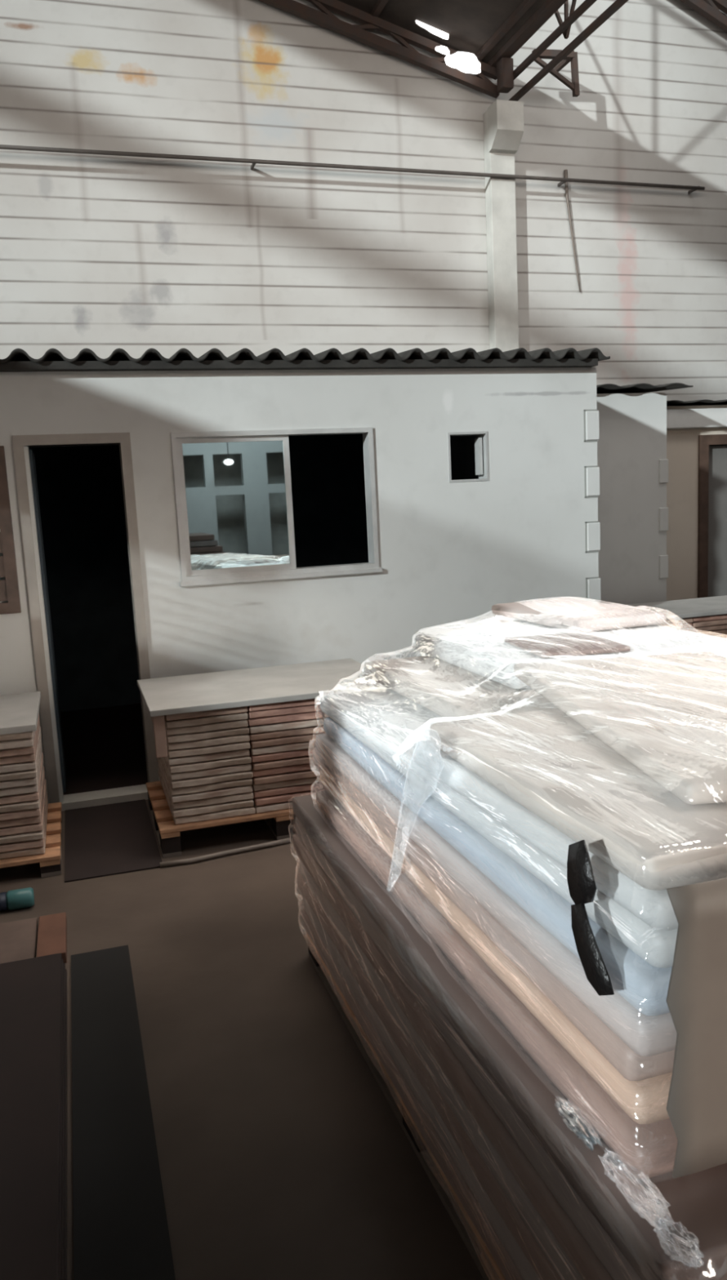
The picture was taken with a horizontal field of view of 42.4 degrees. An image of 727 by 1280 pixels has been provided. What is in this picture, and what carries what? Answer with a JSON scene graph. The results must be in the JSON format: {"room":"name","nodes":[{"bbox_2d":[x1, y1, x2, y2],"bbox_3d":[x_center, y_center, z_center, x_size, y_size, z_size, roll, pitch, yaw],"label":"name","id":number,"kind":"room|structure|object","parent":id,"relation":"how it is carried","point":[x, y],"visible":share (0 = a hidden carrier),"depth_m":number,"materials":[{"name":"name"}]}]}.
{"room":"warehouse","nodes":[
{"label":"warehouse","id":0,"kind":"room"},
{"bbox_2d":[28,433,368,711],"bbox_3d":[-1.940,-0.625,8.001,5.360,2.400,0.050,-5,9,-17],"label":"dark openings","id":1,"kind":"structure","parent":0,"point":[80,487],"depth_m":7.94,"materials":[{"name":"black paint"}]},
{"bbox_2d":[0,702,484,1279],"bbox_3d":[0.384,1.644,0.983,23.000,0.220,17.200,-5,9,-17],"label":"floor","id":2,"kind":"structure","parent":0,"point":[282,1154],"depth_m":2.84,"materials":[{"name":"concrete"}]},
{"bbox_2d":[0,887,34,911],"bbox_3d":[-1.555,1.133,4.065,0.240,0.083,0.084,-5,9,-17],"label":"bottle","id":3,"kind":"object","parent":2,"relation":"on","point":[22,898],"visible":1,"depth_m":4.05,"materials":[{"name":"plastic"}]},
{"bbox_2d":[0,917,38,964],"bbox_3d":[-1.580,1.223,3.657,0.580,0.029,0.380,-5,9,-17],"label":"carton","id":4,"kind":"object","parent":2,"relation":"on","point":[18,939],"visible":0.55,"depth_m":3.71,"materials":[{"name":"brown cardboard"}]},
{"bbox_2d":[0,801,62,877],"bbox_3d":[-2.146,1.064,4.651,1.245,0.100,0.856,-5,9,-17],"label":"wooden pallet","id":5,"kind":"object","parent":2,"relation":"on","point":[50,861],"visible":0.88,"depth_m":4.44,"materials":[{"name":"orange wood"}]},
{"bbox_2d":[0,799,48,859],"bbox_3d":[-1.892,0.970,4.736,0.555,0.031,0.806,-5,9,-17],"label":"board","id":6,"kind":"object","parent":5,"relation":"on","point":[37,851],"visible":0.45,"depth_m":4.42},
{"bbox_2d":[0,793,47,852],"bbox_3d":[-1.891,0.934,4.723,0.555,0.031,0.803,-5,9,-17],"label":"board","id":7,"kind":"object","parent":6,"relation":"on","point":[11,846],"visible":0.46,"depth_m":4.41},
{"bbox_2d":[0,790,46,844],"bbox_3d":[-1.893,0.897,4.717,0.555,0.031,0.806,-5,9,-17],"label":"board","id":8,"kind":"object","parent":7,"relation":"on","point":[37,835],"visible":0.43,"depth_m":4.40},
{"bbox_2d":[0,778,46,835],"bbox_3d":[-1.896,0.858,4.723,0.555,0.031,0.803,-5,9,-17],"label":"board","id":9,"kind":"object","parent":8,"relation":"on","point":[39,826],"visible":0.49,"depth_m":4.41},
{"bbox_2d":[0,773,44,827],"bbox_3d":[-1.904,0.821,4.721,0.555,0.031,0.803,-5,9,-17],"label":"board","id":10,"kind":"object","parent":9,"relation":"on","point":[35,820],"visible":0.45,"depth_m":4.41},
{"bbox_2d":[0,766,44,821],"bbox_3d":[-1.900,0.785,4.705,0.555,0.031,0.803,-5,9,-17],"label":"board","id":11,"kind":"object","parent":10,"relation":"on","point":[32,812],"visible":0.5,"depth_m":4.39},
{"bbox_2d":[0,762,43,813],"bbox_3d":[-1.904,0.749,4.697,0.555,0.031,0.806,-5,9,-17],"label":"board","id":12,"kind":"object","parent":11,"relation":"on","point":[29,805],"visible":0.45,"depth_m":4.38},
{"bbox_2d":[0,752,43,804],"bbox_3d":[-1.906,0.710,4.701,0.555,0.031,0.803,-5,9,-17],"label":"board","id":13,"kind":"object","parent":12,"relation":"on","point":[31,796],"visible":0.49,"depth_m":4.39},
{"bbox_3d":[-2.439,1.023,4.570,0.570,0.032,0.805,-5,9,-17],"label":"board","id":14,"kind":"object","parent":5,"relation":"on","visible":0},
{"bbox_3d":[-2.439,0.985,4.572,0.570,0.032,0.805,-5,9,-17],"label":"board","id":15,"kind":"object","parent":14,"relation":"on","visible":0},
{"bbox_3d":[-2.444,0.948,4.563,0.570,0.033,0.805,-5,9,-17],"label":"board","id":16,"kind":"object","parent":15,"relation":"on","visible":0},
{"bbox_3d":[-2.446,0.910,4.562,0.570,0.033,0.805,-5,9,-17],"label":"board","id":17,"kind":"object","parent":16,"relation":"on","visible":0},
{"bbox_3d":[-2.441,0.874,4.546,0.570,0.033,0.805,-5,9,-17],"label":"board","id":18,"kind":"object","parent":17,"relation":"on","visible":0},
{"bbox_3d":[-2.449,0.838,4.541,0.570,0.032,0.805,-5,9,-17],"label":"board","id":19,"kind":"object","parent":18,"relation":"on","visible":0},
{"bbox_3d":[-2.451,0.800,4.538,0.570,0.033,0.805,-5,9,-17],"label":"board","id":20,"kind":"object","parent":19,"relation":"on","visible":0},
{"bbox_3d":[-2.451,0.763,4.534,0.570,0.032,0.805,-5,9,-17],"label":"board","id":21,"kind":"object","parent":20,"relation":"on","visible":0},
{"bbox_3d":[-2.448,0.728,4.518,0.570,0.032,0.805,-5,9,-17],"label":"board","id":22,"kind":"object","parent":21,"relation":"on","visible":0},
{"bbox_3d":[-2.454,0.688,4.525,0.570,0.033,0.805,-5,9,-17],"label":"board","id":23,"kind":"object","parent":22,"relation":"on","visible":0},
{"bbox_3d":[-2.453,0.652,4.513,0.570,0.033,0.805,-5,9,-17],"label":"board","id":24,"kind":"object","parent":23,"relation":"on","visible":0},
{"bbox_3d":[-2.463,0.614,4.517,0.570,0.033,0.805,-5,9,-17],"label":"board","id":25,"kind":"object","parent":24,"relation":"on","visible":0},
{"bbox_3d":[-2.461,0.577,4.507,0.570,0.033,0.805,-5,9,-17],"label":"board","id":26,"kind":"object","parent":25,"relation":"on","visible":0},
{"bbox_3d":[-2.458,0.542,4.490,0.570,0.032,0.805,-5,9,-17],"label":"board","id":27,"kind":"object","parent":26,"relation":"on","visible":0},
{"bbox_3d":[-2.466,0.505,4.492,0.570,0.032,0.805,-5,9,-17],"label":"board","id":28,"kind":"object","parent":27,"relation":"on","visible":0},
{"bbox_3d":[-2.461,0.468,4.478,0.570,0.033,0.805,-5,9,-17],"label":"board","id":29,"kind":"object","parent":28,"relation":"on","visible":0},
{"bbox_2d":[0,691,40,734],"bbox_3d":[-2.205,0.404,4.552,1.195,0.032,0.840,-5,9,-17],"label":"board","id":30,"kind":"object","parent":29,"relation":"on","point":[19,713],"visible":1,"depth_m":4.60,"materials":[{"name":"wood"}]},
{"bbox_2d":[36,911,66,963],"bbox_3d":[-1.236,1.188,3.729,0.107,0.044,0.380,-5,9,-17],"label":"wood block","id":31,"kind":"object","parent":2,"relation":"on","point":[52,928],"visible":0.76,"depth_m":3.71,"materials":[{"name":"wood"}]},
{"bbox_2d":[64,968,66,1279],"bbox_3d":[-1.054,1.478,1.862,0.890,0.019,3.166,-5,9,-17],"label":"board","id":32,"kind":"object","parent":2,"relation":"on","point":[65,1090],"visible":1,"depth_m":2.52,"materials":[{"name":"wood"}]},
{"bbox_2d":[61,963,65,1279],"bbox_3d":[-1.064,1.457,1.860,0.900,0.019,3.173,-5,9,-17],"label":"board","id":33,"kind":"object","parent":32,"relation":"on","point":[64,1011],"visible":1,"depth_m":2.50,"materials":[{"name":"wood"}]},
{"bbox_2d":[58,959,63,1279],"bbox_3d":[-1.058,1.436,1.855,0.879,0.019,3.165,-5,9,-17],"label":"board","id":34,"kind":"object","parent":33,"relation":"on","point":[62,984],"visible":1,"depth_m":2.48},
{"bbox_2d":[0,952,62,1279],"bbox_3d":[-1.063,1.415,1.854,0.878,0.019,3.172,-5,9,-17],"label":"board","id":35,"kind":"object","parent":34,"relation":"on","point":[30,988],"visible":1,"depth_m":2.54,"materials":[{"name":"wood"}]},
{"bbox_2d":[64,799,162,882],"bbox_3d":[-1.331,1.029,4.920,0.450,0.007,1.090,-5,9,-17],"label":"mat","id":36,"kind":"object","parent":2,"relation":"on","point":[114,838],"visible":1,"depth_m":4.83,"materials":[{"name":"rubber"}]},
{"bbox_2d":[71,945,175,1279],"bbox_3d":[-0.771,1.320,2.847,0.215,0.005,1.700,-5,9,-17],"label":"sheet","id":37,"kind":"object","parent":2,"relation":"on","point":[121,1232],"visible":1,"depth_m":2.56,"materials":[{"name":"black"}]},
{"bbox_2d":[146,781,293,857],"bbox_3d":[-0.521,0.885,5.146,1.240,0.145,0.846,-5,9,-17],"label":"wooden pallet","id":38,"kind":"object","parent":2,"relation":"on","point":[280,822],"visible":0.38,"depth_m":4.74,"materials":[{"name":"orange wood"}]},
{"bbox_2d":[160,780,255,824],"bbox_3d":[-0.854,0.826,5.042,0.400,0.032,0.806,-5,9,-17],"label":"board","id":39,"kind":"object","parent":38,"relation":"on","point":[248,810],"visible":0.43,"depth_m":4.67,"materials":[{"name":"wood"}]},
{"bbox_2d":[158,769,253,817],"bbox_3d":[-0.862,0.790,5.037,0.400,0.031,0.806,-5,9,-17],"label":"board","id":40,"kind":"object","parent":39,"relation":"on","point":[193,811],"visible":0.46,"depth_m":4.67,"materials":[{"name":"wood"}]},
{"bbox_2d":[157,763,253,808],"bbox_3d":[-0.864,0.751,5.040,0.400,0.032,0.806,-5,9,-17],"label":"board","id":41,"kind":"object","parent":40,"relation":"on","point":[228,798],"visible":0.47,"depth_m":4.67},
{"bbox_2d":[156,757,252,802],"bbox_3d":[-0.866,0.716,5.026,0.400,0.031,0.802,-5,9,-17],"label":"board","id":42,"kind":"object","parent":41,"relation":"on","point":[243,788],"visible":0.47,"depth_m":4.66,"materials":[{"name":"wood"}]},
{"bbox_2d":[157,757,252,795],"bbox_3d":[-0.867,0.678,5.021,0.400,0.031,0.806,-5,9,-17],"label":"board","id":43,"kind":"object","parent":42,"relation":"on","point":[203,788],"visible":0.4,"depth_m":4.65,"materials":[{"name":"wood"}]},
{"bbox_2d":[160,757,253,788],"bbox_3d":[-0.862,0.642,5.008,0.400,0.031,0.806,-5,9,-17],"label":"board","id":44,"kind":"object","parent":43,"relation":"on","point":[196,781],"visible":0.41,"depth_m":4.64,"materials":[{"name":"wood"}]},
{"bbox_2d":[162,756,251,780],"bbox_3d":[-0.869,0.604,5.013,0.400,0.031,0.802,-5,9,-17],"label":"board","id":45,"kind":"object","parent":44,"relation":"on","point":[246,766],"visible":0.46,"depth_m":4.64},
{"bbox_2d":[164,755,251,773],"bbox_3d":[-0.869,0.568,5.001,0.400,0.031,0.806,-5,9,-17],"label":"board","id":46,"kind":"object","parent":45,"relation":"on","point":[198,766],"visible":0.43,"depth_m":4.63,"materials":[{"name":"wood"}]},
{"bbox_2d":[165,748,249,765],"bbox_3d":[-0.878,0.529,5.006,0.400,0.031,0.802,-5,9,-17],"label":"board","id":47,"kind":"object","parent":46,"relation":"on","point":[202,757],"visible":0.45,"depth_m":4.63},
{"bbox_2d":[166,741,249,758],"bbox_3d":[-0.875,0.493,4.993,0.400,0.032,0.806,-5,9,-17],"label":"board","id":48,"kind":"object","parent":47,"relation":"on","point":[246,744],"visible":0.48,"depth_m":4.62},
{"bbox_2d":[165,733,249,750],"bbox_3d":[-0.877,0.455,4.990,0.400,0.032,0.806,-5,9,-17],"label":"board","id":49,"kind":"object","parent":48,"relation":"on","point":[244,737],"visible":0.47,"depth_m":4.62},
{"bbox_2d":[165,726,248,743],"bbox_3d":[-0.878,0.419,4.984,0.400,0.031,0.806,-5,9,-17],"label":"board","id":50,"kind":"object","parent":49,"relation":"on","point":[245,730],"visible":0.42,"depth_m":4.61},
{"bbox_2d":[164,719,248,735],"bbox_3d":[-0.883,0.382,4.979,0.400,0.032,0.806,-5,9,-17],"label":"board","id":51,"kind":"object","parent":50,"relation":"on","point":[236,723],"visible":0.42,"depth_m":4.61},
{"bbox_2d":[164,711,248,728],"bbox_3d":[-0.880,0.345,4.970,0.400,0.031,0.806,-5,9,-17],"label":"board","id":52,"kind":"object","parent":51,"relation":"on","point":[240,716],"visible":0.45,"depth_m":4.59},
{"bbox_2d":[164,706,248,720],"bbox_3d":[-0.881,0.308,4.963,0.400,0.032,0.807,-5,9,-17],"label":"board","id":53,"kind":"object","parent":52,"relation":"on","point":[237,709],"visible":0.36,"depth_m":4.59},
{"bbox_2d":[137,658,387,716],"bbox_3d":[-0.543,0.238,5.050,1.260,0.030,0.870,-5,9,-17],"label":"board","id":54,"kind":"object","parent":53,"relation":"on","point":[183,694],"visible":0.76,"depth_m":4.92,"materials":[{"name":"wood"}]},
{"bbox_2d":[142,697,167,757],"bbox_3d":[-1.097,0.415,4.896,0.053,0.205,0.795,-5,9,-17],"label":"batten","id":55,"kind":"object","parent":54,"relation":"attached to","point":[158,722],"visible":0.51,"depth_m":4.52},
{"bbox_2d":[253,800,292,813],"bbox_3d":[-0.480,0.791,5.153,0.378,0.031,0.805,-5,9,-17],"label":"board","id":56,"kind":"object","parent":38,"relation":"on","point":[285,805],"visible":0.2,"depth_m":4.75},
{"bbox_2d":[252,788,326,805],"bbox_3d":[-0.480,0.754,5.148,0.378,0.033,0.803,-5,9,-17],"label":"board","id":57,"kind":"object","parent":56,"relation":"on","point":[287,797],"visible":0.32,"depth_m":4.76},
{"bbox_2d":[252,782,324,797],"bbox_3d":[-0.486,0.715,5.155,0.378,0.032,0.804,-5,9,-17],"label":"board","id":58,"kind":"object","parent":57,"relation":"on","point":[313,786],"visible":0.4,"depth_m":4.78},
{"bbox_2d":[250,776,320,791],"bbox_3d":[-0.490,0.678,5.151,0.378,0.031,0.805,-5,9,-17],"label":"board","id":59,"kind":"object","parent":58,"relation":"on","point":[313,780],"visible":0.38,"depth_m":4.77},
{"bbox_2d":[250,768,321,784],"bbox_3d":[-0.485,0.644,5.128,0.378,0.032,0.805,-5,9,-17],"label":"board","id":60,"kind":"object","parent":59,"relation":"on","point":[314,772],"visible":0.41,"depth_m":4.75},
{"bbox_2d":[250,763,319,777],"bbox_3d":[-0.491,0.606,5.129,0.378,0.032,0.804,-5,9,-17],"label":"board","id":61,"kind":"object","parent":60,"relation":"on","point":[309,766],"visible":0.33,"depth_m":4.75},
{"bbox_2d":[250,755,314,770],"bbox_3d":[-0.486,0.571,5.116,0.378,0.032,0.805,-5,9,-17],"label":"board","id":62,"kind":"object","parent":61,"relation":"on","point":[304,759],"visible":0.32,"depth_m":4.74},
{"bbox_2d":[248,747,312,762],"bbox_3d":[-0.493,0.532,5.115,0.378,0.032,0.804,-5,9,-17],"label":"board","id":63,"kind":"object","parent":62,"relation":"on","point":[307,752],"visible":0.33,"depth_m":4.73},
{"bbox_2d":[248,741,315,755],"bbox_3d":[-0.494,0.495,5.112,0.378,0.031,0.805,-5,9,-17],"label":"board","id":64,"kind":"object","parent":63,"relation":"on","point":[309,744],"visible":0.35,"depth_m":4.73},
{"bbox_2d":[248,732,324,747],"bbox_3d":[-0.494,0.458,5.107,0.378,0.032,0.805,-5,9,-17],"label":"board","id":65,"kind":"object","parent":64,"relation":"on","point":[308,737],"visible":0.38,"depth_m":4.73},
{"bbox_2d":[248,725,323,740],"bbox_3d":[-0.502,0.421,5.104,0.378,0.032,0.805,-5,9,-17],"label":"board","id":66,"kind":"object","parent":65,"relation":"on","point":[317,729],"visible":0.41,"depth_m":4.73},
{"bbox_2d":[247,718,323,733],"bbox_3d":[-0.501,0.384,5.093,0.378,0.031,0.805,-5,9,-17],"label":"board","id":67,"kind":"object","parent":66,"relation":"on","point":[317,722],"visible":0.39,"depth_m":4.72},
{"bbox_2d":[246,711,322,725],"bbox_3d":[-0.505,0.347,5.088,0.378,0.032,0.804,-5,9,-17],"label":"board","id":68,"kind":"object","parent":67,"relation":"on","point":[317,714],"visible":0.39,"depth_m":4.71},
{"bbox_2d":[246,703,321,718],"bbox_3d":[-0.503,0.309,5.085,0.378,0.033,0.803,-5,9,-17],"label":"board","id":69,"kind":"object","parent":68,"relation":"on","point":[305,708],"visible":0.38,"depth_m":4.71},
{"bbox_2d":[247,697,319,711],"bbox_3d":[-0.502,0.273,5.072,0.378,0.033,0.803,-5,9,-17],"label":"board","id":70,"kind":"object","parent":69,"relation":"on","point":[310,701],"visible":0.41,"depth_m":4.70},
{"bbox_2d":[160,837,291,867],"bbox_3d":[-0.664,1.039,4.575,0.656,0.026,0.050,-6,9,-22],"label":"floor strip","id":71,"kind":"object","parent":2,"relation":"on","point":[184,861],"visible":1,"depth_m":4.56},
{"bbox_2d":[305,929,506,1279],"bbox_3d":[0.946,1.198,2.723,1.740,0.120,2.226,-5,9,-17],"label":"wooden pallet","id":72,"kind":"object","parent":2,"relation":"on","point":[484,1261],"visible":0.19,"depth_m":2.45,"materials":[{"name":"orange wood"}]},
{"bbox_2d":[292,790,726,1279],"bbox_3d":[0.505,0.901,2.534,0.884,0.563,2.351,-5,9,-17],"label":"stack","id":73,"kind":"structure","parent":72,"relation":"on","point":[508,1268],"depth_m":1.88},
{"bbox_2d":[312,688,677,1124],"bbox_3d":[0.525,0.448,2.544,0.870,0.322,2.077,-5,9,-17],"label":"door leaf","id":74,"kind":"structure","parent":73,"relation":"on","point":[644,1101],"depth_m":1.89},
{"bbox_2d":[363,655,557,720],"bbox_3d":[0.554,0.148,3.198,0.804,0.062,1.140,-6,9,-18],"label":"door leaf","id":75,"kind":"structure","parent":74,"relation":"on","point":[453,692],"depth_m":3.04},
{"bbox_2d":[414,621,726,689],"bbox_3d":[0.745,0.022,3.465,0.861,0.085,0.900,-5,9,-17],"label":"panel","id":76,"kind":"object","parent":75,"relation":"on","point":[482,650],"depth_m":3.29,"materials":[{"name":"plastic"}]},
{"bbox_2d":[504,631,629,657],"bbox_3d":[0.682,0.014,3.186,0.301,0.016,0.370,-4,9,-10],"label":"panel","id":77,"kind":"object","parent":76,"relation":"on","point":[578,643],"visible":1,"depth_m":3.12,"materials":[{"name":"white plastic"}]},
{"bbox_2d":[491,597,666,632],"bbox_3d":[0.853,-0.108,3.826,0.402,0.048,0.700,-6,9,-18],"label":"bag","id":78,"kind":"object","parent":76,"relation":"on","point":[574,615],"depth_m":3.65,"materials":[{"name":"plastic"}]},
{"bbox_2d":[412,708,726,930],"bbox_3d":[0.661,0.291,2.034,0.811,0.123,1.073,-6,9,-17],"label":"door leaf","id":79,"kind":"structure","parent":74,"relation":"on","point":[654,908],"depth_m":1.76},
{"bbox_2d":[513,651,726,804],"bbox_3d":[0.817,0.162,2.269,0.621,0.040,1.240,-4,9,-5],"label":"panel","id":80,"kind":"object","parent":79,"relation":"on","point":[664,714],"depth_m":2.21,"materials":[{"name":"plastic"}]},
{"bbox_3d":[0.835,0.299,2.881,1.748,0.602,2.633,-5,9,-17],"label":"film","id":81,"kind":"object","parent":73,"relation":"on","visible":0},
{"bbox_2d":[566,840,595,905],"bbox_3d":[0.348,0.377,1.497,0.013,0.118,0.090,-5,9,-17],"label":"tape","id":82,"kind":"object","parent":81,"relation":"attached to","point":[581,885],"visible":1,"depth_m":1.49,"materials":[{"name":"plastic"}]},
{"bbox_2d":[570,902,613,995],"bbox_3d":[0.360,0.491,1.491,0.011,0.134,0.119,-5,9,-17],"label":"tape","id":83,"kind":"object","parent":81,"relation":"attached to","point":[596,973],"visible":1,"depth_m":1.49,"materials":[{"name":"plastic"}]},
{"bbox_2d":[665,876,726,1178],"bbox_3d":[1.232,0.514,1.624,1.646,0.465,0.013,-5,9,-17],"label":"stack end","id":84,"kind":"object","parent":81,"relation":"attached to","point":[695,1000],"visible":1,"depth_m":1.40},
{"bbox_2d":[483,99,523,351],"bbox_3d":[1.467,-2.503,9.460,0.280,5.340,0.339,-5,9,-17],"label":"column","id":85,"kind":"structure","parent":2,"relation":"on","point":[503,120],"depth_m":9.24,"materials":[{"name":"concrete"}]},
{"bbox_2d":[496,57,513,93],"bbox_3d":[1.337,-5.335,8.860,0.120,0.265,0.140,-5,9,-17],"label":"post","id":86,"kind":"object","parent":85,"relation":"on","point":[504,67],"visible":1,"depth_m":8.80,"materials":[{"name":"metal"}]},
{"bbox_2d":[508,0,627,101],"bbox_3d":[2.916,-5.449,4.086,0.155,1.808,10.500,-5,9,-17],"label":"truss","id":87,"kind":"object","parent":85,"relation":"on","point":[564,27],"visible":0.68,"depth_m":8.05,"materials":[{"name":"metal"}]},
{"bbox_3d":[2.623,0.418,7.192,2.120,0.145,0.676,-5,9,-17],"label":"wooden pallet","id":88,"kind":"object","parent":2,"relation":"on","visible":0},
{"bbox_3d":[1.954,0.393,6.971,0.680,0.034,0.643,-5,9,-17],"label":"board","id":89,"kind":"object","parent":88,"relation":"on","visible":0},
{"bbox_3d":[1.946,0.354,6.972,0.680,0.034,0.646,-5,9,-17],"label":"board","id":90,"kind":"object","parent":89,"relation":"on","visible":0},
{"bbox_3d":[1.946,0.314,6.970,0.680,0.034,0.646,-5,9,-17],"label":"board","id":91,"kind":"object","parent":90,"relation":"on","visible":0},
{"bbox_3d":[1.951,0.276,6.950,0.680,0.034,0.643,-5,9,-17],"label":"board","id":92,"kind":"object","parent":91,"relation":"on","visible":0},
{"bbox_3d":[1.944,0.238,6.942,0.680,0.034,0.646,-5,9,-17],"label":"board","id":93,"kind":"object","parent":92,"relation":"on","visible":0},
{"bbox_3d":[1.946,0.199,6.939,0.680,0.034,0.646,-5,9,-17],"label":"board","id":94,"kind":"object","parent":93,"relation":"on","visible":0},
{"bbox_3d":[1.945,0.160,6.929,0.680,0.034,0.643,-5,9,-17],"label":"board","id":95,"kind":"object","parent":94,"relation":"on","visible":0},
{"bbox_3d":[1.940,0.119,6.936,0.680,0.034,0.643,-5,9,-17],"label":"board","id":96,"kind":"object","parent":95,"relation":"on","visible":0},
{"bbox_3d":[1.936,0.079,6.935,0.680,0.034,0.643,-5,9,-17],"label":"board","id":97,"kind":"object","parent":96,"relation":"on","visible":0},
{"bbox_3d":[1.935,0.042,6.919,0.680,0.034,0.646,-5,9,-17],"label":"board","id":98,"kind":"object","parent":97,"relation":"on","visible":0},
{"bbox_3d":[1.934,0.002,6.919,0.680,0.034,0.646,-5,9,-17],"label":"board","id":99,"kind":"object","parent":98,"relation":"on","visible":0},
{"bbox_3d":[1.935,-0.035,6.900,0.680,0.034,0.646,-5,9,-17],"label":"board","id":100,"kind":"object","parent":99,"relation":"on","visible":0},
{"bbox_2d":[679,627,691,631],"bbox_3d":[1.928,-0.075,6.905,0.680,0.034,0.646,-5,9,-17],"label":"board","id":101,"kind":"object","parent":100,"relation":"on","point":[687,628],"visible":0.02,"depth_m":6.70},
{"bbox_2d":[661,622,691,629],"bbox_3d":[1.927,-0.114,6.895,0.680,0.034,0.646,-5,9,-17],"label":"board","id":102,"kind":"object","parent":101,"relation":"on","point":[685,625],"visible":0.12,"depth_m":6.66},
{"bbox_2d":[657,617,693,625],"bbox_3d":[1.929,-0.152,6.883,0.680,0.034,0.643,-5,9,-17],"label":"board","id":103,"kind":"object","parent":102,"relation":"on","point":[682,620],"visible":0.16,"depth_m":6.65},
{"bbox_2d":[617,595,726,619],"bbox_3d":[2.586,-0.257,7.083,2.130,0.030,0.710,-5,9,-17],"label":"board","id":104,"kind":"object","parent":103,"relation":"on","point":[708,606],"visible":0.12,"depth_m":6.99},
{"bbox_2d":[0,367,600,803],"bbox_3d":[-1.140,-0.303,5.484,5.652,2.450,0.152,-5,9,-17],"label":"wall","id":105,"kind":"structure","parent":0,"point":[449,553],"depth_m":5.72,"materials":[{"name":"white paint"}]},
{"bbox_2d":[0,445,21,614],"bbox_3d":[-2.185,-0.571,5.019,0.580,0.900,0.054,-5,9,-17],"label":"wooden shutter","id":106,"kind":"object","parent":105,"relation":"attached to","point":[9,587],"visible":1,"depth_m":5.09,"materials":[{"name":"wood"}]},
{"bbox_2d":[11,432,159,811],"bbox_3d":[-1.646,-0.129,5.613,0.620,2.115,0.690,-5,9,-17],"label":"door frame","id":107,"kind":"structure","parent":105,"relation":"in","point":[86,799],"depth_m":5.32,"materials":[{"name":"wood"}]},
{"bbox_2d":[170,426,382,586],"bbox_3d":[-0.510,-0.801,5.581,1.230,0.873,0.135,-5,9,-17],"label":"window","id":108,"kind":"structure","parent":105,"relation":"in","point":[233,489],"depth_m":5.51,"materials":[{"name":"glass"}]},
{"bbox_2d":[0,358,597,372],"bbox_3d":[-1.243,-1.518,5.195,5.710,0.042,0.100,-5,9,-17],"label":"corrugated roof","id":109,"kind":"structure","parent":105,"relation":"on","point":[211,365],"depth_m":5.39,"materials":[{"name":"metal"}]},
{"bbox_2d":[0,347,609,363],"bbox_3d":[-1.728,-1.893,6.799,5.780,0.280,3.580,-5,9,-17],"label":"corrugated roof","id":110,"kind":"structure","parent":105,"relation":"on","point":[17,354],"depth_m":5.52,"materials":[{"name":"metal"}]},
{"bbox_2d":[447,431,488,482],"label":"window","id":111,"kind":"structure","parent":105,"relation":"in","point":[481,447],"depth_m":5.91,"materials":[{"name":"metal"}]},
{"bbox_2d":[0,0,726,445],"bbox_3d":[-2.395,-4.291,8.278,23.000,9.600,0.200,-5,9,-17],"label":"wall","id":112,"kind":"structure","parent":0,"point":[103,255],"depth_m":8.85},
{"bbox_2d":[0,144,704,193],"bbox_3d":[-1.065,-4.305,8.491,9.660,0.051,0.187,-5,9,-17],"label":"pipe","id":113,"kind":"object","parent":112,"relation":"attached to","point":[253,162],"visible":1,"depth_m":8.64,"materials":[{"name":"metal"}]},
{"bbox_2d":[531,48,579,97],"bbox_3d":[1.791,-5.449,9.115,0.476,0.391,0.380,-5,9,-17],"label":"bracket","id":114,"kind":"object","parent":112,"relation":"attached to","point":[550,54],"visible":0.82,"depth_m":8.99,"materials":[{"name":"metal"}]},
{"bbox_2d":[337,0,545,74],"bbox_3d":[-0.698,-5.456,2.730,7.240,2.272,11.000,-5,9,-17],"label":"ceiling","id":115,"kind":"structure","parent":0,"point":[464,27],"depth_m":8.51,"materials":[{"name":"brown"}]},
{"bbox_2d":[258,0,499,97],"bbox_3d":[-2.006,-6.008,7.910,6.862,2.168,0.070,-5,9,-17],"label":"truss","id":116,"kind":"object","parent":115,"relation":"attached to","point":[326,19],"visible":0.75,"depth_m":8.65,"materials":[{"name":"metal"}]},
{"bbox_2d":[474,0,536,61],"bbox_3d":[2.686,-4.845,3.874,0.060,0.048,10.980,-5,9,-17],"label":"beam","id":117,"kind":"structure","parent":116,"relation":"on","point":[525,5],"depth_m":8.35,"materials":[{"name":"metal"}]},
{"bbox_2d":[486,0,566,67],"bbox_3d":[2.861,-4.839,3.931,0.115,0.090,10.980,-5,9,-17],"label":"beam","id":118,"kind":"structure","parent":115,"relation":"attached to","point":[548,7],"depth_m":8.31,"materials":[{"name":"metal"}]},
{"bbox_2d":[595,392,667,605],"bbox_3d":[1.836,-0.716,7.427,1.241,2.390,0.150,-5,9,-17],"label":"wall","id":119,"kind":"structure","parent":0,"point":[632,461],"depth_m":7.39,"materials":[{"name":"white paint"}]},
{"bbox_2d":[595,382,692,393],"bbox_3d":[1.536,-2.156,8.324,1.350,0.154,2.580,-5,9,-17],"label":"annex roof","id":120,"kind":"structure","parent":119,"relation":"on","point":[606,388],"depth_m":7.37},
{"bbox_2d":[666,404,726,600],"bbox_3d":[4.379,-1.008,8.720,4.429,2.330,0.130,-5,9,-17],"label":"wall","id":121,"kind":"structure","parent":0,"point":[682,444],"depth_m":8.12,"materials":[{"name":"paint"}]},
{"bbox_2d":[666,408,726,429],"bbox_3d":[4.357,-2.038,8.471,4.429,0.160,0.059,-5,9,-17],"label":"trim","id":122,"kind":"structure","parent":121,"relation":"attached to","point":[701,417],"depth_m":7.98,"materials":[{"name":"white paint"}]},
{"bbox_2d":[697,434,726,598],"bbox_3d":[3.341,-0.780,8.392,0.880,2.080,0.130,-5,9,-17],"label":"door","id":123,"kind":"structure","parent":121,"relation":"in","point":[712,460],"depth_m":8.23,"materials":[{"name":"grey paint"}]},
{"bbox_3d":[6.461,-5.522,4.986,6.800,2.944,11.000,-5,9,-17],"label":"ceiling","id":124,"kind":"structure","parent":0,"visible":0},
{"bbox_2d":[679,0,726,31],"bbox_3d":[4.720,-6.100,10.026,6.132,2.852,0.070,-5,9,-17],"label":"truss","id":125,"kind":"object","parent":124,"relation":"attached to","point":[709,10],"visible":1,"depth_m":9.59,"materials":[{"name":"metal"}]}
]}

